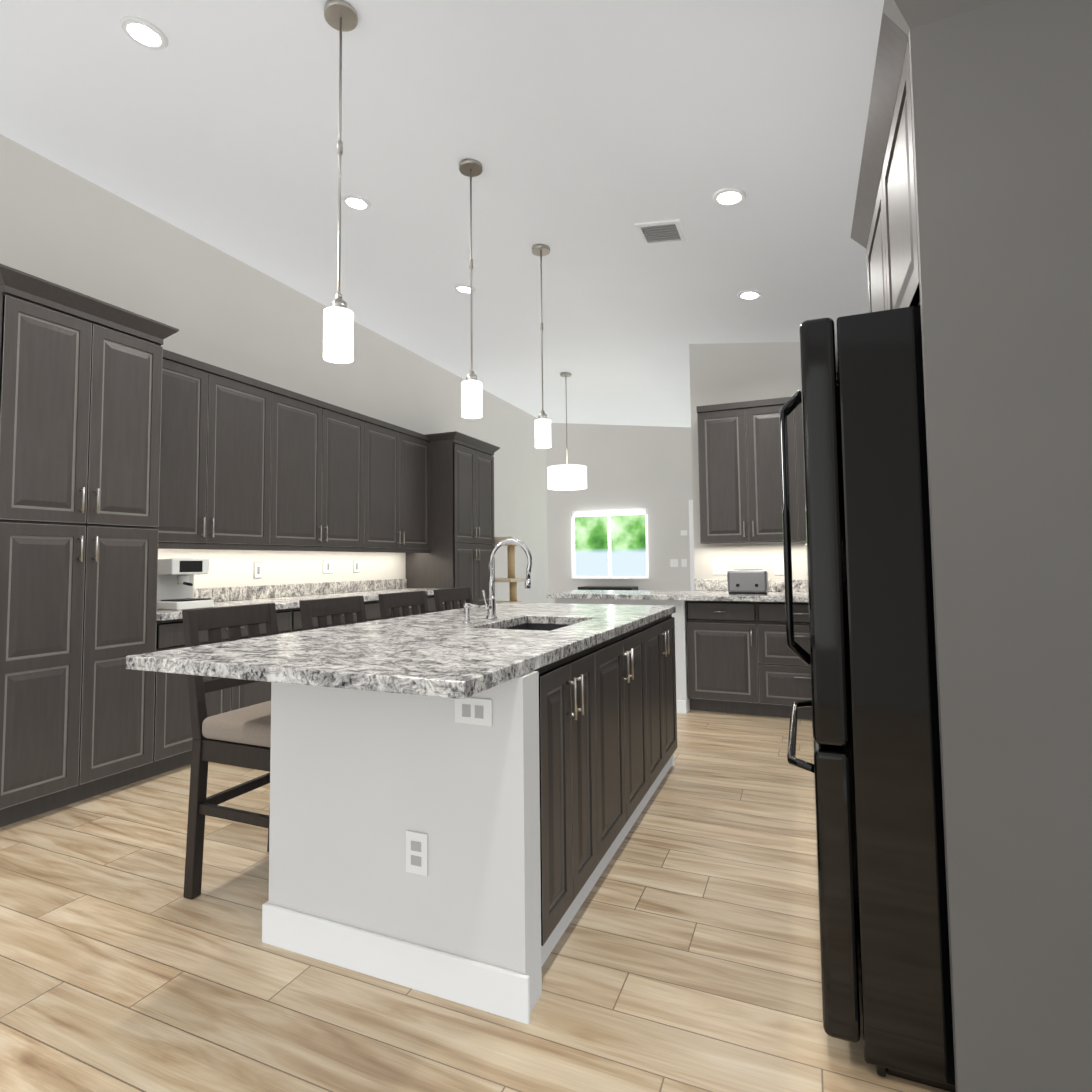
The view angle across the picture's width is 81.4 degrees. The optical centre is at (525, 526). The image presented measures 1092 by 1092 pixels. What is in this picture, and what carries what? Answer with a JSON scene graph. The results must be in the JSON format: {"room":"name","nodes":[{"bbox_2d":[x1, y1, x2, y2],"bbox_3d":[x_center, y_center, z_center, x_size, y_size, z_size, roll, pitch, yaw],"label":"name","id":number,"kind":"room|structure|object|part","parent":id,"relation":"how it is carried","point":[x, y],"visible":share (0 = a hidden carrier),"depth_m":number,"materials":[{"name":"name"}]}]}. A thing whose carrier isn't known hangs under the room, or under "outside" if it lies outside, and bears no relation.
{"room":"kitchen","nodes":[
{"label":"kitchen","id":0,"kind":"room"},
{"bbox_2d":[0,134,547,602],"bbox_3d":[-2.155,-0.286,5.047,0.100,3.570,12.500,-2,-4,24],"label":"wall","id":1,"kind":"structure","parent":0,"point":[80,234],"depth_m":4.99,"materials":[{"name":"paint"}]},
{"bbox_2d":[164,351,279,546],"bbox_3d":[-2.252,-0.483,4.326,0.311,1.213,1.162,-2,-4,24],"label":"upper cabinet","id":2,"kind":"object","parent":1,"relation":"attached to","point":[222,426],"depth_m":4.33,"materials":[{"name":"paint"}]},
{"bbox_2d":[254,562,261,577],"bbox_3d":[-2.099,0.346,4.990,0.009,0.124,0.080,-2,-4,24],"label":"outlet","id":3,"kind":"object","parent":1,"relation":"attached to","point":[257,565],"depth_m":4.99,"materials":[{"name":"white plastic"}]},
{"bbox_2d":[194,579,407,602],"bbox_3d":[-1.945,0.534,5.311,0.020,0.103,3.304,-2,-4,24],"label":"backsplash","id":4,"kind":"structure","parent":1,"relation":"attached to","point":[218,595],"depth_m":5.30,"materials":[{"name":"grey stone"}]},
{"bbox_2d":[268,387,371,550],"bbox_3d":[-1.820,-0.428,5.307,0.311,1.205,1.220,-2,-4,24],"label":"upper cabinet","id":5,"kind":"object","parent":1,"relation":"attached to","point":[326,448],"depth_m":5.26,"materials":[{"name":"paint"}]},
{"bbox_2d":[323,560,332,573],"bbox_3d":[-1.777,0.364,5.722,0.009,0.124,0.128,-2,-4,24],"label":"outlet","id":6,"kind":"object","parent":1,"relation":"attached to","point":[327,566],"depth_m":5.72,"materials":[{"name":"white plastic"}]},
{"bbox_2d":[354,560,358,572],"bbox_3d":[-1.616,0.383,6.088,0.009,0.124,0.080,-2,-4,24],"label":"outlet","id":7,"kind":"object","parent":1,"relation":"attached to","point":[356,562],"depth_m":6.08,"materials":[{"name":"white plastic"}]},
{"bbox_2d":[372,418,431,550],"bbox_3d":[-1.388,-0.380,6.288,0.311,1.213,1.162,-2,-4,24],"label":"upper cabinet","id":8,"kind":"object","parent":1,"relation":"attached to","point":[401,457],"depth_m":6.26,"materials":[{"name":"paint"}]},
{"bbox_2d":[0,0,883,426],"bbox_3d":[0.079,-1.864,4.147,5.010,0.746,12.500,-2,-4,24],"label":"ceiling","id":9,"kind":"structure","parent":0,"point":[586,134],"depth_m":3.21,"materials":[{"name":"paint"}]},
{"bbox_2d":[120,16,167,49],"bbox_3d":[-1.540,-1.992,2.569,0.169,0.030,0.170,-2,-4,24],"label":"recessed light","id":10,"kind":"object","parent":9,"relation":"in","point":[143,32],"visible":0.94,"depth_m":2.56,"materials":[{"name":"white plastic"}]},
{"bbox_2d":[323,0,357,362],"bbox_3d":[-0.676,-1.252,2.314,0.120,1.305,0.120,-2,-4,24],"label":"pendant light","id":11,"kind":"object","parent":9,"relation":"hanging from","point":[340,16],"visible":1,"depth_m":2.29,"materials":[{"name":"white glass"}]},
{"bbox_3d":[-0.671,-0.686,2.283,0.104,0.170,0.104,-2,-4,24],"label":"lamp shade","id":12,"kind":"part","parent":11,"relation":"part of","materials":[{"name":"white glass"}]},
{"bbox_2d":[342,194,370,209],"bbox_3d":[-1.005,-1.929,3.785,0.169,0.030,0.170,-2,-4,24],"label":"recessed light","id":13,"kind":"object","parent":9,"relation":"in","point":[356,202],"visible":1,"depth_m":3.77,"materials":[{"name":"white plastic"}]},
{"bbox_2d":[454,284,475,292],"bbox_3d":[-0.474,-1.866,4.992,0.169,0.030,0.170,-2,-4,24],"label":"recessed light","id":14,"kind":"object","parent":9,"relation":"in","point":[462,288],"visible":0.83,"depth_m":4.97,"materials":[{"name":"white plastic"}]},
{"bbox_2d":[459,158,481,418],"bbox_3d":[-0.274,-1.205,3.229,0.120,1.305,0.120,-2,-4,24],"label":"pendant light","id":15,"kind":"object","parent":9,"relation":"hanging from","point":[471,396],"visible":1,"depth_m":3.19,"materials":[{"name":"white glass"}]},
{"bbox_3d":[-0.269,-0.638,3.197,0.104,0.170,0.104,-2,-4,24],"label":"lamp shade","id":16,"kind":"part","parent":15,"relation":"part of","materials":[{"name":"white glass"}]},
{"bbox_2d":[532,244,550,447],"bbox_3d":[0.108,-1.159,4.097,0.120,1.305,0.120,-2,-4,24],"label":"pendant light","id":17,"kind":"object","parent":9,"relation":"hanging from","point":[542,431],"visible":1,"depth_m":4.05,"materials":[{"name":"white glass"}]},
{"bbox_3d":[0.113,-0.593,4.065,0.104,0.170,0.104,-2,-4,24],"label":"lamp shade","id":18,"kind":"part","parent":17,"relation":"part of","materials":[{"name":"white glass"}]},
{"bbox_2d":[547,372,586,490],"bbox_3d":[0.473,-1.095,7.269,0.450,1.327,0.450,-2,-4,24],"label":"drum pendant light","id":19,"kind":"object","parent":9,"relation":"hanging from","point":[566,477],"visible":1,"depth_m":7.07,"materials":[{"name":"silver metal"}]},
{"bbox_3d":[0.478,-0.553,7.239,0.450,0.240,0.450,-2,-4,24],"label":"lamp shade","id":20,"kind":"part","parent":19,"relation":"part of","materials":[{"name":"white fabric"}]},
{"bbox_2d":[634,219,686,244],"bbox_3d":[0.802,-1.731,3.745,0.257,0.044,0.258,-2,-4,24],"label":"ceiling vent","id":21,"kind":"object","parent":9,"relation":"in","point":[676,222],"visible":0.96,"depth_m":3.71,"materials":[{"name":"white metal"}]},
{"bbox_2d":[641,224,680,241],"bbox_3d":[0.803,-1.733,3.745,0.200,0.033,0.202,-2,-4,24],"label":"louvres","id":22,"kind":"object","parent":21,"relation":"attached to","point":[661,232],"visible":0.9,"depth_m":3.74,"materials":[{"name":"grey metal"}]},
{"bbox_2d":[712,188,746,205],"bbox_3d":[1.058,-1.707,3.292,0.169,0.030,0.170,-2,-4,24],"label":"recessed light","id":23,"kind":"object","parent":9,"relation":"in","point":[728,196],"visible":0.98,"depth_m":3.28,"materials":[{"name":"white plastic"}]},
{"bbox_2d":[737,290,761,299],"bbox_3d":[1.593,-1.643,4.508,0.169,0.030,0.170,-2,-4,24],"label":"recessed light","id":24,"kind":"object","parent":9,"relation":"in","point":[749,294],"visible":0.98,"depth_m":4.49,"materials":[{"name":"white"}]},
{"bbox_2d":[0,710,949,1091],"bbox_3d":[0.109,1.450,3.961,5.010,0.060,12.500,-2,-4,24],"label":"floor","id":25,"kind":"structure","parent":0,"point":[684,956],"depth_m":1.86,"materials":[{"name":"wood"}]},
{"bbox_2d":[0,279,167,826],"bbox_3d":[-2.502,0.161,3.334,0.609,2.490,0.790,-2,-4,24],"label":"tall cabinet","id":26,"kind":"object","parent":25,"relation":"on","point":[130,445],"depth_m":3.17,"materials":[{"name":"paint"}]},
{"bbox_2d":[156,607,295,774],"bbox_3d":[-2.128,1.006,4.122,0.609,0.885,1.028,-2,-4,24],"label":"base cabinet","id":27,"kind":"object","parent":25,"relation":"on","point":[175,718],"depth_m":3.70,"materials":[{"name":"paint"}]},
{"bbox_2d":[160,587,455,622],"bbox_3d":[-1.661,0.596,5.183,0.638,0.040,3.304,-2,-4,24],"label":"countertop","id":28,"kind":"structure","parent":27,"relation":"on","point":[286,602],"depth_m":4.89,"materials":[{"name":"grey stone"}]},
{"bbox_2d":[157,558,213,609],"bbox_3d":[-2.167,0.356,3.969,0.383,0.310,0.260,-2,-4,24],"label":"espresso machine","id":29,"kind":"object","parent":28,"relation":"on","point":[175,583],"visible":0.77,"depth_m":3.91,"materials":[{"name":"white plastic"}]},
{"bbox_2d":[182,603,278,899],"bbox_3d":[-0.957,0.828,2.428,0.506,1.030,0.438,-2,-4,24],"label":"stool","id":30,"kind":"object","parent":25,"relation":"on","point":[240,737],"visible":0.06,"depth_m":2.30,"materials":[{"name":"brown wood"}]},
{"bbox_3d":[-0.912,0.736,2.413,0.400,0.079,0.430,-2,-4,24],"label":"seat","id":31,"kind":"part","parent":30,"relation":"part of","materials":[{"name":"fabric"}]},
{"bbox_2d":[299,596,366,630],"bbox_3d":[-0.715,0.856,2.976,0.506,1.030,0.438,-2,-4,24],"label":"stool","id":32,"kind":"object","parent":25,"relation":"on","point":[321,610],"visible":0.1,"depth_m":3.06,"materials":[{"name":"brown wood"}]},
{"bbox_2d":[296,599,392,631],"bbox_3d":[-1.686,1.058,5.126,0.609,0.885,1.288,-2,-4,24],"label":"base cabinet","id":33,"kind":"object","parent":25,"relation":"on","point":[372,609],"depth_m":5.13,"materials":[{"name":"paint"}]},
{"bbox_2d":[378,591,428,619],"bbox_3d":[-0.478,0.884,3.515,0.506,1.030,0.438,-2,-4,24],"label":"stool","id":34,"kind":"object","parent":25,"relation":"on","point":[403,600],"visible":0.1,"depth_m":3.60,"materials":[{"name":"brown wood"}]},
{"bbox_2d":[399,595,452,616],"bbox_3d":[-1.228,1.113,6.168,0.609,0.885,1.108,-2,-4,24],"label":"base cabinet","id":35,"kind":"object","parent":25,"relation":"on","point":[430,598],"depth_m":6.15,"materials":[{"name":"paint"}]},
{"bbox_2d":[404,439,495,608],"bbox_3d":[-0.825,0.360,7.146,0.609,2.490,0.930,-2,-4,24],"label":"tall cabinet","id":36,"kind":"object","parent":25,"relation":"on","point":[462,473],"depth_m":6.77,"materials":[{"name":"paint"}]},
{"bbox_2d":[433,587,472,611],"bbox_3d":[-0.253,0.911,4.027,0.506,1.030,0.438,-2,-4,24],"label":"stool","id":37,"kind":"object","parent":25,"relation":"on","point":[453,595],"visible":0.15,"depth_m":4.10,"materials":[{"name":"brown wood"}]},
{"bbox_2d":[262,610,676,1023],"bbox_3d":[0.042,0.916,2.878,0.938,0.885,2.253,-2,-4,24],"label":"kitchen island","id":38,"kind":"object","parent":25,"relation":"on","point":[460,798],"depth_m":1.88,"materials":[{"name":"paint"}]},
{"bbox_2d":[126,602,675,701],"bbox_3d":[-0.147,0.451,2.851,1.155,0.040,2.590,-2,-4,24],"label":"island countertop","id":39,"kind":"structure","parent":38,"relation":"on","point":[458,655],"depth_m":1.96,"materials":[{"name":"grey stone"}]},
{"bbox_2d":[462,538,532,623],"bbox_3d":[-0.120,0.242,2.882,0.241,0.381,0.268,-2,-4,24],"label":"faucet","id":40,"kind":"object","parent":39,"relation":"on","point":[491,618],"depth_m":2.96,"materials":[{"name":"silver metal"}]},
{"bbox_2d":[405,696,492,876],"bbox_3d":[-0.217,0.733,1.781,0.279,0.509,0.006,-2,-4,24],"label":"outlet","id":41,"kind":"object","parent":38,"relation":"attached to","point":[449,741],"depth_m":1.78,"materials":[{"name":"white plastic"}]},
{"bbox_2d":[493,537,525,602],"bbox_3d":[-0.341,0.887,7.775,0.600,1.500,0.500,-2,-4,24],"label":"cat tree","id":42,"kind":"object","parent":25,"relation":"on","point":[511,579],"visible":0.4,"depth_m":7.67,"materials":[{"name":"carpet"}]},
{"bbox_2d":[578,586,637,589],"bbox_3d":[1.297,1.343,9.908,0.860,0.800,0.420,-2,-4,24],"label":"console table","id":43,"kind":"object","parent":25,"relation":"on","point":[608,588],"visible":0.04,"depth_m":9.79,"materials":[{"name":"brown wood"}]},
{"bbox_2d":[551,597,698,713],"bbox_3d":[0.885,1.053,5.444,1.173,0.885,0.500,-2,-4,24],"label":"half wall","id":44,"kind":"structure","parent":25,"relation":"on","point":[687,699],"depth_m":5.03,"materials":[{"name":"paint"}]},
{"bbox_2d":[695,601,762,715],"bbox_3d":[1.648,1.033,5.212,0.530,0.885,0.608,-2,-4,24],"label":"base cabinet","id":45,"kind":"object","parent":25,"relation":"on","point":[734,653],"depth_m":4.93,"materials":[{"name":"paint"}]},
{"bbox_2d":[547,589,807,600],"bbox_3d":[1.652,0.565,5.160,2.888,0.040,0.746,-2,-4,24],"label":"countertop","id":46,"kind":"structure","parent":45,"relation":"on","point":[699,594],"depth_m":5.11,"materials":[{"name":"grey stone"}]},
{"bbox_2d":[727,569,768,593],"bbox_3d":[1.775,0.441,5.062,0.300,0.193,0.182,-2,-4,24],"label":"toaster","id":47,"kind":"object","parent":46,"relation":"on","point":[747,581],"visible":1,"depth_m":4.99,"materials":[{"name":"silver metal"}]},
{"bbox_2d":[759,601,811,719],"bbox_3d":[2.152,1.016,4.992,0.688,0.885,0.608,-2,-4,24],"label":"base cabinet","id":48,"kind":"object","parent":25,"relation":"on","point":[784,679],"depth_m":4.77,"materials":[{"name":"paint"}]},
{"bbox_2d":[779,305,955,1091],"bbox_3d":[1.247,0.388,1.820,0.919,1.800,0.940,-2,-4,24],"label":"fridge","id":49,"kind":"object","parent":25,"relation":"on","point":[870,659],"visible":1,"depth_m":1.50,"materials":[{"name":"black metal"}]},
{"bbox_3d":[0.923,0.366,1.964,0.080,1.735,0.940,-2,-4,24],"label":"door","id":50,"kind":"part","parent":49,"relation":"part of","materials":[{"name":"black metal"}]},
{"bbox_2d":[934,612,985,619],"bbox_3d":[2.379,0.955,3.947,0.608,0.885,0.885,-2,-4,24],"label":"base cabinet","id":51,"kind":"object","parent":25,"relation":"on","point":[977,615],"depth_m":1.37,"materials":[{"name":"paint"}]},
{"bbox_2d":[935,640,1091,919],"bbox_3d":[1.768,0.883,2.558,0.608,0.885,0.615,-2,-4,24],"label":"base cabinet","id":52,"kind":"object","parent":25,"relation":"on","point":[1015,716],"depth_m":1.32,"materials":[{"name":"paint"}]},
{"bbox_2d":[546,423,692,602],"bbox_3d":[2.587,-0.066,9.731,4.810,3.570,0.100,-2,-4,24],"label":"wall","id":53,"kind":"structure","parent":0,"point":[649,468],"depth_m":10.12,"materials":[{"name":"paint"}]},
{"bbox_2d":[571,508,648,578],"bbox_3d":[1.354,0.289,10.227,1.271,1.118,0.100,-2,-4,24],"label":"window","id":54,"kind":"structure","parent":53,"relation":"in","point":[615,512],"depth_m":10.23,"materials":[{"name":"glass"}]},
{"bbox_3d":[1.365,0.290,10.253,1.253,1.100,0.006,-2,-4,24],"label":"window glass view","id":55,"kind":"part","parent":54,"relation":"part of","materials":[{"name":"green glass"}]},
{"bbox_2d":[670,559,677,566],"bbox_3d":[2.291,0.565,9.768,0.120,0.120,0.007,-2,-4,24],"label":"light switch","id":56,"kind":"object","parent":53,"relation":"attached to","point":[673,562],"depth_m":9.77,"materials":[{"name":"white plastic"}]},
{"bbox_2d":[681,559,686,566],"bbox_3d":[2.428,0.560,9.708,0.080,0.120,0.007,-2,-4,24],"label":"light switch","id":57,"kind":"object","parent":53,"relation":"attached to","point":[683,561],"depth_m":9.71,"materials":[{"name":"white plastic"}]},
{"bbox_2d":[681,530,686,535],"bbox_3d":[2.431,0.100,9.724,0.100,0.080,0.019,-2,-4,24],"label":"light switch","id":58,"kind":"object","parent":53,"relation":"attached to","point":[683,532],"depth_m":9.72,"materials":[{"name":"white plastic"}]},
{"bbox_2d":[689,500,694,590],"bbox_3d":[3.054,0.639,9.478,1.144,2.125,0.118,-2,-4,24],"label":"door frame","id":59,"kind":"structure","parent":53,"relation":"attached to","point":[691,540],"depth_m":9.66,"materials":[{"name":"white paint"}]},
{"bbox_2d":[689,342,806,579],"bbox_3d":[2.334,-0.112,5.371,1.770,3.178,0.120,-2,-4,24],"label":"wall","id":60,"kind":"structure","parent":0,"point":[722,373],"depth_m":5.55,"materials":[{"name":"paint"}]},
{"bbox_2d":[713,561,726,574],"bbox_3d":[1.704,0.363,5.553,0.120,0.116,0.007,-2,-4,24],"label":"outlet","id":61,"kind":"object","parent":60,"relation":"attached to","point":[719,567],"depth_m":5.55,"materials":[{"name":"white plastic"}]},
{"bbox_2d":[696,398,782,543],"bbox_3d":[1.900,-0.442,5.342,0.819,1.160,0.310,-2,-4,24],"label":"upper cabinet","id":62,"kind":"object","parent":60,"relation":"attached to","point":[740,494],"depth_m":5.23,"materials":[{"name":"paint"}]},
{"bbox_2d":[695,579,806,592],"bbox_3d":[2.300,0.494,5.275,1.746,0.103,0.020,-2,-4,24],"label":"backsplash","id":63,"kind":"structure","parent":60,"relation":"attached to","point":[774,586],"depth_m":5.36,"materials":[{"name":"grey stone"}]},
{"bbox_2d":[774,561,783,573],"bbox_3d":[2.162,0.348,5.352,0.120,0.116,0.007,-2,-4,24],"label":"outlet","id":64,"kind":"object","parent":60,"relation":"attached to","point":[778,565],"depth_m":5.36,"materials":[{"name":"white plastic"}]},
{"bbox_2d":[783,397,805,541],"bbox_3d":[2.346,-0.458,5.122,0.409,1.160,0.354,-2,-4,24],"label":"upper cabinet","id":65,"kind":"object","parent":60,"relation":"attached to","point":[794,420],"depth_m":5.06,"materials":[{"name":"paint"}]},
{"bbox_2d":[862,0,1091,395],"bbox_3d":[1.405,-0.876,1.865,0.608,0.675,1.112,-2,-4,24],"label":"upper cabinet","id":66,"kind":"object","parent":0,"relation":"attached to","point":[972,224],"depth_m":1.39,"materials":[{"name":"paint"}]}
]}

